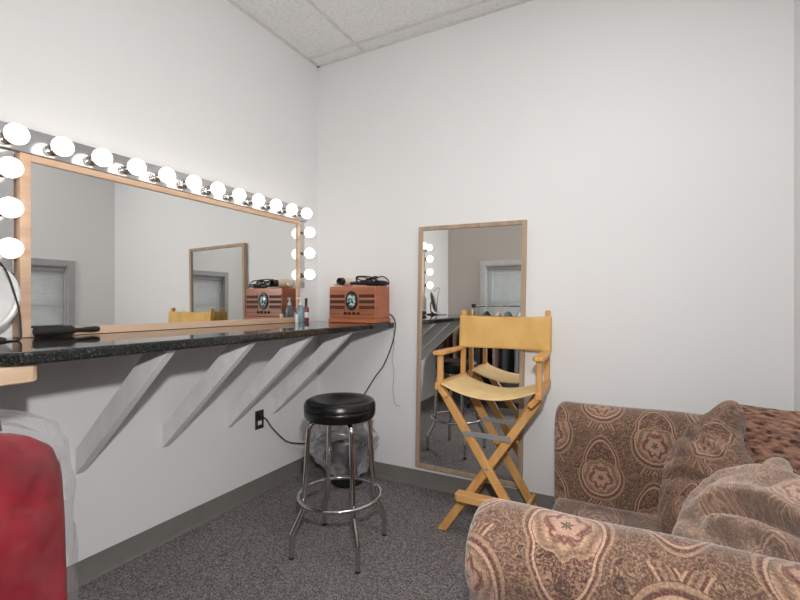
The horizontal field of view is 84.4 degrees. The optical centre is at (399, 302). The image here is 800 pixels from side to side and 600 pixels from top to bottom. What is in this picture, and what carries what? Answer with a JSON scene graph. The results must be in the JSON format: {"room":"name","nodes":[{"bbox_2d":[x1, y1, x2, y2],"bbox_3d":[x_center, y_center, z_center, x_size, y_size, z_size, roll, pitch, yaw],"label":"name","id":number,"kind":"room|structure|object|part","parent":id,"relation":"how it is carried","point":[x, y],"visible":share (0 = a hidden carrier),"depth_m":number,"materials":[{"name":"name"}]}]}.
{"room":"backstage room","nodes":[
{"label":"backstage room","id":0,"kind":"room"},
{"bbox_2d":[0,0,317,566],"bbox_3d":[-1.340,-0.290,2.181,0.120,3.050,3.040,0,0,28],"label":"wall","id":1,"kind":"structure","parent":0,"point":[202,89],"depth_m":2.26,"materials":[{"name":"paint"}]},
{"bbox_2d":[0,148,23,273],"bbox_3d":[-1.470,-0.348,1.644,0.152,0.476,0.088,0,0,28],"label":"vanity light bar","id":2,"kind":"object","parent":1,"relation":"attached to","point":[11,168],"visible":1,"depth_m":1.62,"materials":[{"name":"white glass"}]},
{"bbox_2d":[0,238,23,258],"bbox_3d":[-1.437,-0.202,1.626,0.077,0.077,0.077,0,0,-17],"label":"bulb","id":3,"kind":"object","parent":2,"relation":"attached to","point":[10,248],"depth_m":1.61,"materials":[{"name":"white glass"}]},
{"bbox_2d":[0,197,23,217],"bbox_3d":[-1.437,-0.352,1.626,0.077,0.077,0.077,0,0,-17],"label":"bulb","id":4,"kind":"object","parent":2,"relation":"attached to","point":[10,207],"depth_m":1.61,"materials":[{"name":"white glass"}]},
{"bbox_2d":[0,156,23,177],"bbox_3d":[-1.437,-0.500,1.626,0.077,0.077,0.077,0,0,-17],"label":"bulb","id":5,"kind":"object","parent":2,"relation":"attached to","point":[10,167],"depth_m":1.61,"materials":[{"name":"white glass"}]},
{"bbox_2d":[0,365,36,385],"bbox_3d":[-1.359,0.199,1.319,0.654,0.049,0.198,0,0,28],"label":"wooden shelf","id":6,"kind":"object","parent":1,"relation":"attached to","point":[14,375],"visible":0.92,"depth_m":1.21,"materials":[{"name":"brown wood"}]},
{"bbox_2d":[76,350,175,474],"bbox_3d":[-1.123,0.460,1.786,0.632,0.573,0.038,0,0,28],"label":"bracket","id":7,"kind":"object","parent":1,"relation":"attached to","point":[148,367],"visible":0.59,"depth_m":1.77,"materials":[{"name":"grey paint"}]},
{"bbox_2d":[12,152,299,337],"bbox_3d":[-1.109,-0.223,2.415,0.067,0.713,1.606,0,0,28],"label":"makeup mirror","id":8,"kind":"object","parent":1,"relation":"attached to","point":[112,253],"visible":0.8,"depth_m":2.11,"materials":[{"name":"brown wood"}]},
{"bbox_2d":[0,121,311,221],"bbox_3d":[-1.078,-0.638,2.382,0.152,0.101,1.850,0,0,28],"label":"vanity light bar","id":9,"kind":"object","parent":1,"relation":"attached to","point":[15,137],"visible":1,"depth_m":2.04,"materials":[{"name":"white glass"}]},
{"bbox_2d":[0,123,29,144],"bbox_3d":[-1.444,-0.629,1.652,0.116,0.077,0.077,0,0,28],"label":"bulb","id":10,"kind":"object","parent":9,"relation":"attached to","point":[12,133],"depth_m":1.63,"materials":[{"name":"white glass"}]},
{"bbox_2d":[46,137,74,156],"bbox_3d":[-1.374,-0.629,1.784,0.116,0.077,0.077,0,0,28],"label":"bulb","id":11,"kind":"object","parent":9,"relation":"attached to","point":[55,146],"depth_m":1.76,"materials":[{"name":"white glass"}]},
{"bbox_2d":[86,148,112,166],"bbox_3d":[-1.304,-0.629,1.917,0.116,0.077,0.077,0,0,28],"label":"bulb","id":12,"kind":"object","parent":9,"relation":"attached to","point":[100,157],"depth_m":1.90,"materials":[{"name":"white glass"}]},
{"bbox_2d":[121,158,145,175],"bbox_3d":[-1.234,-0.629,2.049,0.116,0.077,0.077,0,0,28],"label":"bulb","id":13,"kind":"object","parent":9,"relation":"attached to","point":[129,167],"depth_m":2.03,"materials":[{"name":"white glass"}]},
{"bbox_2d":[152,167,175,182],"bbox_3d":[-1.164,-0.629,2.181,0.116,0.077,0.077,0,0,28],"label":"bulb","id":14,"kind":"object","parent":9,"relation":"attached to","point":[159,174],"depth_m":2.16,"materials":[{"name":"white glass"}]},
{"bbox_2d":[180,175,201,189],"bbox_3d":[-1.094,-0.629,2.313,0.116,0.077,0.077,0,0,28],"label":"bulb","id":15,"kind":"object","parent":9,"relation":"attached to","point":[187,182],"depth_m":2.29,"materials":[{"name":"white glass"}]},
{"bbox_2d":[204,182,224,195],"bbox_3d":[-1.024,-0.629,2.445,0.116,0.077,0.077,0,0,28],"label":"bulb","id":16,"kind":"object","parent":9,"relation":"attached to","point":[210,188],"depth_m":2.43,"materials":[{"name":"white glass"}]},
{"bbox_2d":[226,188,245,201],"bbox_3d":[-0.953,-0.629,2.578,0.116,0.077,0.077,0,0,28],"label":"bulb","id":17,"kind":"object","parent":9,"relation":"attached to","point":[232,194],"depth_m":2.56,"materials":[{"name":"white glass"}]},
{"bbox_2d":[246,194,264,206],"bbox_3d":[-0.883,-0.629,2.710,0.116,0.077,0.077,0,0,28],"label":"bulb","id":18,"kind":"object","parent":9,"relation":"attached to","point":[252,200],"depth_m":2.69,"materials":[{"name":"white glass"}]},
{"bbox_2d":[264,199,281,210],"bbox_3d":[-0.813,-0.629,2.842,0.116,0.077,0.077,0,0,28],"label":"bulb","id":19,"kind":"object","parent":9,"relation":"attached to","point":[270,204],"depth_m":2.82,"materials":[{"name":"white glass"}]},
{"bbox_2d":[281,204,297,214],"bbox_3d":[-0.743,-0.629,2.974,0.116,0.077,0.077,0,0,28],"label":"bulb","id":20,"kind":"object","parent":9,"relation":"attached to","point":[287,209],"depth_m":2.95,"materials":[{"name":"white glass"}]},
{"bbox_2d":[296,208,311,218],"bbox_3d":[-0.673,-0.629,3.107,0.116,0.077,0.077,0,0,28],"label":"bulb","id":21,"kind":"object","parent":9,"relation":"attached to","point":[302,213],"depth_m":3.08,"materials":[{"name":"white glass"}]},
{"bbox_2d":[66,453,317,592],"bbox_3d":[-1.280,1.183,2.150,0.016,0.104,2.800,0,0,28],"label":"baseboard","id":22,"kind":"structure","parent":1,"relation":"attached to","point":[90,568],"depth_m":2.31,"materials":[{"name":"plastic"}]},
{"bbox_2d":[0,321,393,366],"bbox_3d":[-0.839,0.154,2.280,0.671,0.038,2.154,0,0,28],"label":"countertop","id":23,"kind":"structure","parent":1,"relation":"attached to","point":[47,349],"depth_m":1.68,"materials":[{"name":"black stone"}]},
{"bbox_2d":[0,266,20,339],"bbox_3d":[-1.464,-0.004,1.547,0.170,0.276,0.150,0,0,13],"label":"mirror","id":24,"kind":"object","parent":23,"relation":"on","point":[8,306],"visible":0.86,"depth_m":1.57,"materials":[{"name":"white plastic"}]},
{"bbox_2d":[0,262,21,341],"bbox_3d":[-1.480,-0.021,1.454,0.334,0.315,0.143,0,0,-25],"label":"lamp cord","id":25,"kind":"object","parent":23,"relation":"on","point":[1,264],"visible":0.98,"depth_m":1.57,"materials":[{"name":"black rubber"}]},
{"bbox_2d":[32,325,99,336],"bbox_3d":[-1.362,0.112,1.813,0.044,0.044,0.236,0,0,28],"label":"brush","id":26,"kind":"object","parent":23,"relation":"on","point":[38,331],"visible":1,"depth_m":1.77,"materials":[{"name":"black plastic"}]},
{"bbox_3d":[-1.329,0.112,1.876,0.025,0.025,0.094,0,0,28],"label":"handle","id":27,"kind":"part","parent":26,"relation":"part of","materials":[{"name":"black plastic"}]},
{"bbox_2d":[295,314,298,322],"bbox_3d":[-0.701,0.105,2.991,0.025,0.058,0.025,0,0,28],"label":"jar","id":28,"kind":"object","parent":23,"relation":"on","point":[296,315],"visible":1,"depth_m":2.98,"materials":[{"name":"white plastic"}]},
{"bbox_2d":[296,297,304,322],"bbox_3d":[-0.689,0.048,3.052,0.055,0.172,0.055,0,0,5],"label":"pump bottle","id":29,"kind":"object","parent":23,"relation":"on","point":[300,309],"visible":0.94,"depth_m":3.03,"materials":[{"name":"blue"}]},
{"bbox_2d":[304,298,308,321],"bbox_3d":[-0.664,0.050,3.119,0.041,0.168,0.041,0,0,28],"label":"spray bottle","id":30,"kind":"object","parent":23,"relation":"on","point":[306,307],"visible":0.74,"depth_m":3.10,"materials":[{"name":"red plastic"}]},
{"bbox_2d":[263,314,395,443],"bbox_3d":[-0.498,0.542,3.120,0.883,0.944,0.373,0,0,-13],"label":"power cord","id":31,"kind":"object","parent":23,"relation":"hanging from","point":[389,314],"visible":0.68,"depth_m":3.06,"materials":[{"name":"black rubber"}]},
{"bbox_2d":[329,286,389,322],"bbox_3d":[-0.283,0.011,3.059,0.386,0.247,0.207,0,0,28],"label":"radio","id":32,"kind":"object","parent":23,"relation":"on","point":[348,304],"visible":1,"depth_m":2.97,"materials":[{"name":"brown wood"}]},
{"bbox_2d":[334,277,352,285],"bbox_3d":[-0.410,-0.149,3.115,0.132,0.071,0.190,0,0,28],"label":"hair dryer","id":33,"kind":"object","parent":32,"relation":"on","point":[345,281],"visible":0.89,"depth_m":3.07,"materials":[{"name":"beige plastic"}]},
{"bbox_2d":[350,276,389,285],"bbox_3d":[-0.208,-0.152,3.012,0.310,0.073,0.074,0,0,22],"label":"iron","id":34,"kind":"object","parent":32,"relation":"on","point":[368,281],"visible":1,"depth_m":3.00,"materials":[{"name":"black plastic"}]},
{"bbox_3d":[-0.162,-0.134,3.007,0.162,0.036,0.035,0,0,22],"label":"handle","id":35,"kind":"part","parent":34,"relation":"part of","materials":[{"name":"black plastic"}]},
{"bbox_2d":[162,342,256,447],"bbox_3d":[-0.936,0.460,2.138,0.632,0.573,0.038,0,0,28],"label":"bracket","id":36,"kind":"object","parent":1,"relation":"attached to","point":[232,354],"visible":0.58,"depth_m":2.12,"materials":[{"name":"grey paint"}]},
{"bbox_2d":[255,409,263,429],"bbox_3d":[-0.898,0.755,2.849,0.032,0.120,0.072,0,0,28],"label":"wall outlet","id":37,"kind":"object","parent":1,"relation":"attached to","point":[259,421],"visible":0.99,"depth_m":2.84,"materials":[{"name":"black plastic"}]},
{"bbox_2d":[228,336,313,427],"bbox_3d":[-0.743,0.460,2.502,0.632,0.573,0.038,0,0,28],"label":"bracket","id":38,"kind":"object","parent":1,"relation":"attached to","point":[292,347],"visible":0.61,"depth_m":2.49,"materials":[{"name":"grey paint"}]},
{"bbox_2d":[300,221,314,287],"bbox_3d":[-0.674,-0.348,3.144,0.152,0.476,0.080,0,0,28],"label":"vanity light bar","id":39,"kind":"object","parent":1,"relation":"attached to","point":[309,232],"visible":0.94,"depth_m":3.12,"materials":[{"name":"white glass"}]},
{"bbox_2d":[300,269,314,279],"bbox_3d":[-0.658,-0.202,3.135,0.116,0.077,0.077,0,0,28],"label":"bulb","id":40,"kind":"object","parent":39,"relation":"attached to","point":[309,274],"depth_m":3.11,"materials":[{"name":"white glass"}]},
{"bbox_2d":[300,248,314,258],"bbox_3d":[-0.658,-0.352,3.135,0.116,0.077,0.077,0,0,28],"label":"bulb","id":41,"kind":"object","parent":39,"relation":"attached to","point":[309,253],"depth_m":3.11,"materials":[{"name":"white glass"}]},
{"bbox_2d":[300,227,314,237],"bbox_3d":[-0.658,-0.500,3.135,0.116,0.077,0.077,0,0,28],"label":"bulb","id":42,"kind":"object","parent":39,"relation":"attached to","point":[309,232],"depth_m":3.11,"materials":[{"name":"white glass"}]},
{"bbox_2d":[273,332,352,413],"bbox_3d":[-0.568,0.460,2.831,0.632,0.573,0.038,0,0,28],"label":"bracket","id":43,"kind":"object","parent":1,"relation":"attached to","point":[333,342],"visible":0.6,"depth_m":2.82,"materials":[{"name":"grey paint"}]},
{"bbox_2d":[67,465,478,599],"bbox_3d":[-0.046,1.285,1.495,3.050,0.100,3.040,0,0,28],"label":"floor","id":44,"kind":"structure","parent":0,"point":[241,553],"depth_m":2.16,"materials":[{"name":"carpet"}]},
{"bbox_2d":[289,392,386,573],"bbox_3d":[-0.305,0.860,2.240,0.430,0.750,0.430,0,0,17],"label":"bar stool","id":45,"kind":"object","parent":44,"relation":"on","point":[347,409],"visible":1,"depth_m":2.13,"materials":[{"name":"black leather"}]},
{"bbox_3d":[-0.442,0.905,2.170,0.208,0.659,0.025,0,0,-27],"label":"leg","id":46,"kind":"part","parent":45,"relation":"part of","materials":[{"name":"silver metal"}]},
{"bbox_3d":[-0.377,0.905,2.376,0.025,0.659,0.208,0,0,-28],"label":"leg","id":47,"kind":"part","parent":45,"relation":"part of","materials":[{"name":"silver metal"}]},
{"bbox_3d":[-0.305,0.532,2.240,0.362,0.094,0.362,0,0,28],"label":"seat","id":48,"kind":"part","parent":45,"relation":"part of","materials":[{"name":"black leather"}]},
{"bbox_3d":[-0.235,0.905,2.103,0.025,0.659,0.208,0,0,-27],"label":"leg","id":49,"kind":"part","parent":45,"relation":"part of","materials":[{"name":"silver metal"}]},
{"bbox_3d":[-0.166,0.905,2.308,0.208,0.659,0.025,0,0,-26],"label":"leg","id":50,"kind":"part","parent":45,"relation":"part of","materials":[{"name":"silver metal"}]},
{"bbox_2d":[331,439,365,487],"bbox_3d":[-0.366,1.107,3.046,0.258,0.254,0.258,0,0,28],"label":"waste bin","id":51,"kind":"object","parent":44,"relation":"on","point":[338,451],"visible":0.66,"depth_m":2.95,"materials":[{"name":"black plastic"}]},
{"bbox_2d":[310,421,379,475],"bbox_3d":[-0.398,0.984,3.036,0.468,0.353,0.340,0,0,28],"label":"liner","id":52,"kind":"object","parent":51,"relation":"in","point":[314,446],"visible":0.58,"depth_m":2.96,"materials":[{"name":"white"}]},
{"bbox_2d":[433,310,551,530],"bbox_3d":[0.524,0.638,2.423,0.597,1.191,0.494,0,0,30],"label":"chair","id":53,"kind":"object","parent":44,"relation":"on","point":[521,333],"visible":0.91,"depth_m":2.47,"materials":[{"name":"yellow wood"}]},
{"bbox_3d":[0.224,0.360,2.439,0.026,0.154,0.032,0,0,30],"label":"arm post","id":54,"kind":"part","parent":53,"relation":"part of","materials":[{"name":"brown wood"}]},
{"bbox_3d":[0.298,0.274,2.573,0.058,0.022,0.407,0,0,30],"label":"armrest","id":55,"kind":"part","parent":53,"relation":"part of","materials":[{"name":"brown wood"}]},
{"bbox_3d":[0.305,0.454,2.582,0.032,0.038,0.413,0,0,30],"label":"seat rail","id":56,"kind":"part","parent":53,"relation":"part of","materials":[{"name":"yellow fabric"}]},
{"bbox_3d":[0.396,0.252,2.742,0.026,0.418,0.056,0,0,30],"label":"post","id":57,"kind":"part","parent":53,"relation":"part of","materials":[{"name":"brown wood"}]},
{"bbox_3d":[0.459,0.856,2.278,0.573,0.754,0.028,0,0,36],"label":"leg","id":58,"kind":"part","parent":53,"relation":"part of","materials":[{"name":"brown wood"}]},
{"bbox_3d":[0.468,0.854,2.330,0.553,0.757,0.031,0,0,17],"label":"leg","id":59,"kind":"part","parent":53,"relation":"part of","materials":[{"name":"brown wood"}]},
{"bbox_3d":[0.536,0.471,2.447,0.514,0.066,0.375,0,0,30],"label":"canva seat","id":60,"kind":"part","parent":53,"relation":"part of","materials":[{"name":"yellow fabric"}]},
{"bbox_3d":[0.603,0.857,2.585,0.486,0.752,0.026,0,0,28],"label":"leg","id":61,"kind":"part","parent":53,"relation":"part of","materials":[{"name":"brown wood"}]},
{"bbox_3d":[0.607,0.855,2.615,0.486,0.755,0.026,0,0,31],"label":"leg","id":62,"kind":"part","parent":53,"relation":"part of","materials":[{"name":"brown wood"}]},
{"bbox_3d":[0.688,0.360,2.175,0.026,0.154,0.032,0,0,30],"label":"arm post","id":63,"kind":"part","parent":53,"relation":"part of","materials":[{"name":"brown wood"}]},
{"bbox_3d":[0.752,0.274,2.315,0.058,0.022,0.410,0,0,25],"label":"armrest","id":64,"kind":"part","parent":53,"relation":"part of","materials":[{"name":"brown wood"}]},
{"bbox_3d":[0.757,0.454,2.325,0.032,0.038,0.416,0,0,25],"label":"seat rail","id":65,"kind":"part","parent":53,"relation":"part of","materials":[{"name":"brown wood"}]},
{"bbox_3d":[0.834,0.252,2.494,0.026,0.418,0.056,0,0,30],"label":"post","id":66,"kind":"part","parent":53,"relation":"part of","materials":[{"name":"brown wood"}]},
{"bbox_2d":[465,401,799,599],"bbox_3d":[0.944,0.859,1.482,1.009,0.713,1.531,0,0,28],"label":"loveseat","id":67,"kind":"object","parent":44,"relation":"on","point":[601,538],"visible":0.79,"depth_m":1.01,"materials":[{"name":"brown fabric"}]},
{"bbox_3d":[0.837,1.050,1.540,0.713,0.269,1.020,0,0,28],"label":"seat","id":68,"kind":"part","parent":67,"relation":"part of","materials":[{"name":"brown fabric"}]},
{"bbox_3d":[1.250,0.849,2.043,0.995,0.693,0.253,0,0,28],"label":"arm","id":69,"kind":"part","parent":67,"relation":"part of"},
{"bbox_3d":[0.645,0.856,0.917,1.009,0.693,0.252,0,0,28],"label":"arm","id":70,"kind":"part","parent":67,"relation":"part of"},
{"bbox_2d":[658,400,754,534],"bbox_3d":[1.115,0.635,1.585,0.321,0.550,0.312,0,0,42],"label":"cushion","id":71,"kind":"object","parent":67,"relation":"on","point":[713,443],"visible":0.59,"depth_m":1.58,"materials":[{"name":"brown fabric"}]},
{"bbox_2d":[672,457,799,562],"bbox_3d":[0.987,0.669,1.241,0.391,0.437,0.361,0,0,-8],"label":"cushion","id":72,"kind":"object","parent":67,"relation":"on","point":[754,508],"visible":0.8,"depth_m":1.20,"materials":[{"name":"brown fabric"}]},
{"bbox_2d":[740,404,799,472],"bbox_3d":[1.357,0.517,1.588,0.265,0.249,0.427,0,0,-25],"label":"cushion","id":73,"kind":"object","parent":67,"relation":"on","point":[769,433],"visible":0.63,"depth_m":1.57,"materials":[{"name":"brown fabric"}]},
{"bbox_3d":[-0.990,0.624,0.728,1.020,1.221,0.513,0,0,28],"label":"clothes rack","id":74,"kind":"object","parent":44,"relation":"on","visible":0},
{"bbox_3d":[-0.663,0.128,0.555,0.006,0.223,0.346,0,0,28],"label":"wire hanger","id":75,"kind":"object","parent":74,"relation":"hanging from","visible":0},
{"bbox_2d":[0,433,67,599],"bbox_3d":[-0.663,0.637,0.554,0.117,0.960,0.448,0,0,28],"label":"garment","id":76,"kind":"object","parent":75,"relation":"hanging from","point":[32,511],"visible":1,"depth_m":0.68,"materials":[{"name":"red fabric"}]},
{"bbox_2d":[228,0,531,67],"bbox_3d":[-0.046,-1.851,1.495,3.050,0.087,3.040,0,0,28],"label":"ceiling","id":77,"kind":"structure","parent":0,"point":[323,32],"depth_m":2.82,"materials":[{"name":"tile"}]},
{"bbox_2d":[318,0,793,496],"bbox_3d":[0.692,-0.290,2.756,2.930,3.050,0.120,0,0,28],"label":"wall","id":78,"kind":"structure","parent":0,"point":[644,148],"depth_m":2.48,"materials":[{"name":"paint"}]},
{"bbox_2d":[392,329,397,405],"bbox_3d":[-0.028,0.448,3.067,0.063,0.536,0.005,0,0,28],"label":"wire","id":79,"kind":"object","parent":78,"relation":"attached to","point":[393,329],"visible":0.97,"depth_m":3.07,"materials":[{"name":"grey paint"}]},
{"bbox_2d":[318,451,554,509],"bbox_3d":[0.607,1.183,2.724,2.810,0.104,0.016,0,0,28],"label":"baseboard","id":80,"kind":"structure","parent":78,"relation":"attached to","point":[449,484],"depth_m":2.92,"materials":[{"name":"plastic"}]},
{"bbox_2d":[415,220,526,487],"bbox_3d":[0.432,0.301,2.805,0.708,1.608,0.030,1,1,28],"label":"mirror","id":81,"kind":"object","parent":78,"relation":"attached to","point":[479,269],"visible":0.78,"depth_m":2.81,"materials":[{"name":"brown wood"}]},
{"bbox_2d":[794,0,799,410],"bbox_3d":[1.220,-0.290,0.755,0.120,3.050,2.920,0,0,28],"label":"wall","id":82,"kind":"structure","parent":0,"point":[796,2],"depth_m":2.03,"materials":[{"name":"paint"}]}
]}

